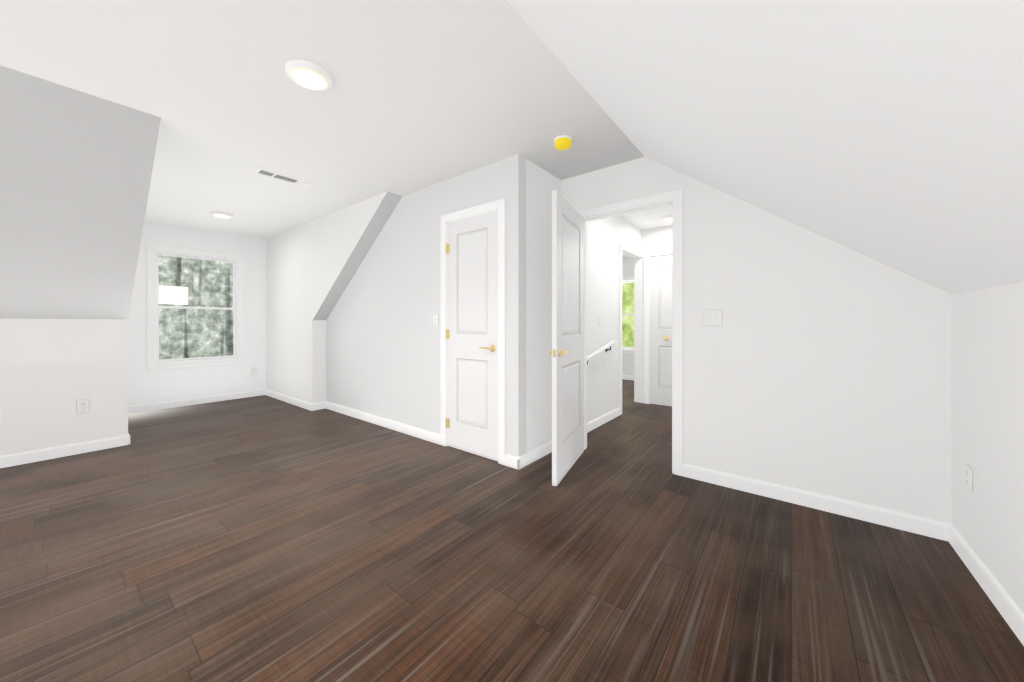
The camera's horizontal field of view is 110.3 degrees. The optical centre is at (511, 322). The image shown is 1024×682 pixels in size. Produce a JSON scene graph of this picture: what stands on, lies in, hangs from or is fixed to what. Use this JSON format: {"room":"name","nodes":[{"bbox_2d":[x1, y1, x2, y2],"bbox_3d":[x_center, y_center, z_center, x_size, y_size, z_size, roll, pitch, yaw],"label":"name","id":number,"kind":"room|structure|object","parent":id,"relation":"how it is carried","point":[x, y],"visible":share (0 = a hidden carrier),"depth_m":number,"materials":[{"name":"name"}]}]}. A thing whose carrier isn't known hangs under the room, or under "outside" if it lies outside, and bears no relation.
{"room":"empty attic bedroom","nodes":[
{"label":"empty attic bedroom","id":0,"kind":"room"},
{"bbox_2d":[0,319,110,455],"bbox_3d":[-4.838,0.584,2.247,0.110,1.233,3.077,0,0,38],"label":"wall","id":1,"kind":"structure","parent":0,"point":[47,365],"depth_m":3.15,"materials":[{"name":"paint"}]},
{"bbox_2d":[0,435,127,467],"bbox_3d":[-4.709,1.151,2.311,0.015,0.098,3.037,0,0,38],"label":"baseboard","id":2,"kind":"structure","parent":1,"relation":"attached to","point":[10,460],"depth_m":3.18,"materials":[{"name":"paint"}]},
{"bbox_2d":[76,399,88,412],"bbox_3d":[-3.950,0.769,3.285,0.009,0.121,0.077,0,0,38],"label":"outlet","id":3,"kind":"object","parent":1,"relation":"attached to","point":[82,406],"visible":1,"depth_m":3.28,"materials":[{"name":"white plastic"}]},
{"bbox_2d":[0,65,136,318],"bbox_3d":[-4.133,-0.718,1.696,1.900,1.535,3.077,0,0,38],"label":"ceiling","id":4,"kind":"structure","parent":0,"point":[66,152],"depth_m":2.50,"materials":[{"name":"paint"}]},
{"bbox_2d":[111,110,151,436],"bbox_3d":[-3.839,-0.142,3.489,3.647,2.685,0.110,0,0,38],"label":"wall","id":5,"kind":"structure","parent":0,"point":[119,327],"depth_m":3.47,"materials":[{"name":"paint"}]},
{"bbox_2d":[111,110,160,318],"bbox_3d":[-3.107,-0.708,2.917,1.789,1.352,0.110,0,0,38],"label":"wall","id":6,"kind":"structure","parent":0,"point":[147,125],"depth_m":2.77,"materials":[{"name":"paint"}]},
{"bbox_2d":[128,220,265,405],"bbox_3d":[-4.669,-0.092,5.298,0.110,2.585,1.716,0,0,38],"label":"wall","id":7,"kind":"structure","parent":0,"point":[144,386],"depth_m":5.26,"materials":[{"name":"paint"}]},
{"bbox_2d":[147,244,243,370],"bbox_3d":[-4.650,-0.210,5.298,0.140,1.720,1.093,0,0,38],"label":"dormer window","id":8,"kind":"structure","parent":7,"relation":"in","point":[156,294],"depth_m":5.16,"materials":[{"name":"paint"}]},
{"bbox_2d":[128,389,264,413],"bbox_3d":[-4.620,1.151,5.259,0.015,0.098,1.716,0,0,38],"label":"baseboard","id":9,"kind":"structure","parent":7,"relation":"attached to","point":[214,398],"depth_m":5.20,"materials":[{"name":"paint"}]},
{"bbox_2d":[251,367,256,374],"bbox_3d":[-4.197,0.793,5.805,0.009,0.121,0.077,0,0,38],"label":"outlet","id":10,"kind":"object","parent":7,"relation":"attached to","point":[253,370],"visible":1,"depth_m":5.81,"materials":[{"name":"white plastic"}]},
{"bbox_2d":[210,211,232,217],"bbox_3d":[-3.699,-1.367,4.550,0.230,0.036,0.230,0,0,38],"label":"ceiling light","id":11,"kind":"object","parent":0,"point":[215,213],"depth_m":4.50,"materials":[{"name":"white plastic"}]},
{"bbox_2d":[144,118,386,238],"bbox_3d":[-3.233,-1.435,4.174,3.537,0.100,1.716,0,0,38],"label":"ceiling","id":12,"kind":"structure","parent":0,"point":[196,173],"depth_m":3.71,"materials":[{"name":"white paint"}]},
{"bbox_2d":[253,167,312,187],"bbox_3d":[-2.176,-1.380,3.410,0.160,0.010,0.460,0,0,38],"label":"ceiling vent","id":13,"kind":"object","parent":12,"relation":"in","point":[261,171],"visible":1,"depth_m":3.39,"materials":[{"name":"metal"}]},
{"bbox_2d":[0,0,644,195],"bbox_3d":[-1.612,-1.435,1.439,2.387,0.100,5.779,0,0,38],"label":"ceiling","id":14,"kind":"structure","parent":0,"point":[423,93],"depth_m":2.00,"materials":[{"name":"white paint"}]},
{"bbox_2d":[285,60,332,90],"bbox_3d":[-1.130,-1.367,1.996,0.234,0.036,0.234,0,0,38],"label":"ceiling light","id":15,"kind":"object","parent":14,"relation":"attached to","point":[308,75],"depth_m":1.96,"materials":[{"name":"white plastic"}]},
{"bbox_2d":[554,135,571,150],"bbox_3d":[0.386,-1.355,2.706,0.136,0.060,0.136,0,0,38],"label":"smoke detector","id":16,"kind":"object","parent":14,"relation":"attached to","point":[563,142],"visible":1,"depth_m":2.66,"materials":[{"name":"plastic"}]},
{"bbox_2d":[321,320,325,401],"bbox_3d":[-2.674,0.584,5.013,0.110,1.233,0.075,0,0,38],"label":"wall","id":17,"kind":"structure","parent":0,"point":[323,322],"depth_m":4.98,"materials":[{"name":"paint"}]},
{"bbox_2d":[313,401,325,410],"bbox_3d":[-2.658,1.151,4.931,0.015,0.098,0.185,0,0,38],"label":"baseboard","id":18,"kind":"structure","parent":17,"relation":"attached to","point":[320,405],"depth_m":4.92,"materials":[{"name":"paint"}]},
{"bbox_2d":[266,191,394,402],"bbox_3d":[-2.714,-0.142,4.927,3.647,2.685,0.110,0,0,38],"label":"wall","id":19,"kind":"structure","parent":0,"point":[303,262],"depth_m":5.06,"materials":[{"name":"paint"}]},
{"bbox_2d":[265,389,312,410],"bbox_3d":[-3.408,1.151,5.391,1.762,0.098,0.015,0,0,38],"label":"baseboard","id":20,"kind":"structure","parent":19,"relation":"attached to","point":[306,405],"depth_m":5.28,"materials":[{"name":"paint"}]},
{"bbox_2d":[313,191,401,319],"bbox_3d":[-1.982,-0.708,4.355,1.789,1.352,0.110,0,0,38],"label":"ceiling","id":21,"kind":"structure","parent":0,"point":[387,200],"depth_m":4.25,"materials":[{"name":"paint"}]},
{"bbox_2d":[326,154,525,456],"bbox_3d":[-1.287,-0.142,4.045,3.487,2.685,0.110,0,0,38],"label":"wall","id":22,"kind":"structure","parent":0,"point":[381,334],"depth_m":3.75,"materials":[{"name":"paint"}]},
{"bbox_2d":[326,401,440,444],"bbox_3d":[-1.650,1.151,4.250,2.442,0.098,0.015,0,0,38],"label":"baseboard","id":23,"kind":"structure","parent":22,"relation":"attached to","point":[420,433],"depth_m":4.05,"materials":[{"name":"paint"}]},
{"bbox_2d":[433,314,438,325],"bbox_3d":[-0.762,-0.026,3.554,0.077,0.121,0.018,0,0,38],"label":"switch","id":24,"kind":"object","parent":22,"relation":"attached to","point":[435,316],"visible":1,"depth_m":3.55,"materials":[{"name":"white plastic"}]},
{"bbox_2d":[446,210,497,460],"bbox_3d":[-0.363,0.114,3.277,0.662,2.160,0.142,0,0,38],"label":"closet door","id":25,"kind":"structure","parent":22,"relation":"in","point":[472,241],"depth_m":3.25,"materials":[{"name":"paint"}]},
{"bbox_2d":[441,198,505,464],"bbox_3d":[-0.342,0.077,3.296,0.808,2.246,0.130,0,0,38],"label":"door frame","id":26,"kind":"structure","parent":22,"relation":"attached to","point":[500,205],"depth_m":3.11,"materials":[{"name":"paint"}]},
{"bbox_2d":[505,453,519,469],"bbox_3d":[-0.001,1.151,2.960,0.154,0.098,0.015,0,0,38],"label":"baseboard","id":27,"kind":"structure","parent":22,"relation":"attached to","point":[511,461],"depth_m":2.95,"materials":[{"name":"paint"}]},
{"bbox_2d":[0,379,1023,681],"bbox_3d":[-0.889,1.260,3.807,8.081,0.120,10.500,0,0,38],"label":"floor","id":28,"kind":"structure","parent":0,"point":[263,538],"depth_m":1.72,"materials":[{"name":"brown wood"}]},
{"bbox_2d":[526,159,641,452],"bbox_3d":[0.986,-0.092,4.211,0.110,2.585,2.952,0,0,38],"label":"wall","id":29,"kind":"structure","parent":0,"point":[540,184],"depth_m":3.33,"materials":[{"name":"paint"}]},
{"bbox_2d":[517,441,551,468],"bbox_3d":[0.267,1.151,3.189,0.015,0.098,0.706,0,0,38],"label":"baseboard","id":30,"kind":"structure","parent":29,"relation":"attached to","point":[539,452],"depth_m":3.08,"materials":[{"name":"paint"}]},
{"bbox_2d":[587,339,616,364],"bbox_3d":[0.920,0.341,3.969,0.079,0.274,1.115,0,0,38],"label":"handrail","id":31,"kind":"object","parent":29,"relation":"attached to","point":[614,341],"visible":0.59,"depth_m":4.04,"materials":[{"name":"paint"}]},
{"bbox_2d":[587,408,619,432],"bbox_3d":[0.996,1.151,4.121,0.015,0.098,1.301,0,0,38],"label":"baseboard","id":32,"kind":"structure","parent":29,"relation":"attached to","point":[601,420],"depth_m":4.20,"materials":[{"name":"paint"}]},
{"bbox_2d":[619,243,642,414],"bbox_3d":[1.629,0.080,5.017,0.128,2.240,0.890,0,0,38],"label":"trim","id":33,"kind":"structure","parent":29,"relation":"attached to","point":[621,246],"depth_m":4.63,"materials":[{"name":"paint"}]},
{"bbox_2d":[622,257,633,375],"bbox_3d":[2.045,-0.093,7.866,2.727,2.585,0.110,0,0,38],"label":"wall","id":34,"kind":"structure","parent":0,"point":[627,262],"depth_m":7.50,"materials":[{"name":"white paint"}]},
{"bbox_2d":[620,206,671,256],"bbox_3d":[1.273,-1.435,5.765,4.320,0.100,4.371,0,0,38],"label":"ceiling","id":35,"kind":"structure","parent":0,"point":[648,219],"depth_m":4.75,"materials":[{"name":"paint"}]},
{"bbox_2d":[662,215,671,221],"bbox_3d":[2.097,-1.367,4.708,0.220,0.036,0.220,0,0,38],"label":"recessed light","id":36,"kind":"object","parent":35,"relation":"in","point":[666,218],"visible":0.57,"depth_m":4.67,"materials":[{"name":"paint"}]},
{"bbox_2d":[634,225,671,402],"bbox_3d":[2.427,-0.092,5.027,1.373,2.585,0.110,0,0,38],"label":"wall","id":37,"kind":"structure","parent":0,"point":[660,238],"depth_m":5.34,"materials":[{"name":"paint"}]},
{"bbox_2d":[644,249,671,403],"bbox_3d":[2.380,0.077,5.054,0.972,2.246,0.130,0,0,38],"label":"door frame","id":38,"kind":"structure","parent":37,"relation":"attached to","point":[668,251],"depth_m":5.27,"materials":[{"name":"paint"}]},
{"bbox_2d":[650,255,671,405],"bbox_3d":[2.363,0.114,5.032,0.812,2.160,0.197,0,0,38],"label":"door","id":39,"kind":"structure","parent":37,"relation":"in","point":[660,266],"depth_m":5.17,"materials":[{"name":"paint"}]},
{"bbox_2d":[561,157,951,522],"bbox_3d":[1.480,-0.142,2.758,2.677,2.685,0.110,0,0,38],"label":"wall","id":40,"kind":"structure","parent":0,"point":[827,369],"depth_m":2.35,"materials":[{"name":"paint"}]},
{"bbox_2d":[548,190,583,485],"bbox_3d":[0.483,0.114,2.968,0.142,2.160,0.807,0,0,26],"label":"hall door","id":41,"kind":"structure","parent":40,"relation":"in","point":[567,351],"depth_m":2.83,"materials":[{"name":"paint"}]},
{"bbox_2d":[577,189,682,475],"bbox_3d":[0.999,0.077,3.134,0.953,2.246,0.146,0,0,38],"label":"door frame","id":42,"kind":"structure","parent":40,"relation":"attached to","point":[674,198],"depth_m":2.81,"materials":[{"name":"paint"}]},
{"bbox_2d":[704,310,721,325],"bbox_3d":[1.498,-0.034,2.663,0.123,0.121,0.018,0,0,38],"label":"light switch","id":43,"kind":"object","parent":40,"relation":"attached to","point":[711,317],"visible":1,"depth_m":2.66,"materials":[{"name":"white plastic"}]},
{"bbox_2d":[683,463,951,540],"bbox_3d":[1.870,1.151,2.373,1.368,0.098,0.015,0,0,38],"label":"baseboard","id":44,"kind":"structure","parent":40,"relation":"attached to","point":[937,529],"depth_m":2.26,"materials":[{"name":"paint"}]},
{"bbox_2d":[507,0,1023,294],"bbox_3d":[0.023,-0.778,0.159,1.767,1.414,5.779,0,0,38],"label":"ceiling slope","id":45,"kind":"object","parent":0,"point":[890,132],"visible":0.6,"depth_m":1.10,"materials":[{"name":"paint"}]},
{"bbox_2d":[952,282,1023,612],"bbox_3d":[0.676,0.493,-0.352,0.110,1.413,5.779,0,0,38],"label":"wall","id":46,"kind":"structure","parent":0,"point":[988,324],"depth_m":1.57,"materials":[{"name":"paint"}]},
{"bbox_2d":[965,463,972,492],"bbox_3d":[2.255,0.766,1.762,0.009,0.121,0.077,0,0,38],"label":"outlet","id":47,"kind":"object","parent":46,"relation":"attached to","point":[968,469],"visible":1,"depth_m":1.75,"materials":[{"name":"white plastic"}]},
{"bbox_2d":[948,524,1023,645],"bbox_3d":[0.673,1.151,-0.254,0.015,0.098,5.629,0,0,38],"label":"baseboard","id":48,"kind":"structure","parent":46,"relation":"attached to","point":[1012,614],"depth_m":1.55,"materials":[{"name":"paint"}]},
{"label":"outside","id":49,"kind":"structure","parent":0,"visible":0},
{"bbox_2d":[159,255,232,359],"bbox_3d":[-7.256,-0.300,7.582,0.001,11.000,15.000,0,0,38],"label":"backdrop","id":50,"kind":"structure","parent":49,"point":[183,333],"depth_m":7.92,"materials":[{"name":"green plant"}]},
{"bbox_2d":[622,282,633,346],"bbox_3d":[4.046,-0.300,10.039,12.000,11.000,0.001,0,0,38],"label":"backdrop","id":51,"kind":"structure","parent":49,"point":[627,288],"depth_m":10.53,"materials":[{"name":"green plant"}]},
{"bbox_3d":[0.028,-0.093,7.590,0.110,2.585,3.031,0,0,38],"label":"wall","id":52,"kind":"structure","parent":0,"visible":0},
{"bbox_2d":[622,276,633,353],"bbox_3d":[2.482,-0.160,7.505,1.040,1.620,0.140,0,0,38],"label":"window","id":53,"kind":"structure","parent":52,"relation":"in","point":[627,279],"depth_m":7.49,"materials":[{"name":"paint"}]},
{"bbox_2d":[622,375,633,379],"bbox_3d":[2.007,1.151,7.816,2.727,0.098,0.015,0,0,38],"label":"baseboard","id":54,"kind":"structure","parent":52,"relation":"attached to","point":[626,377],"depth_m":7.47,"materials":[{"name":"paint"}]}
]}

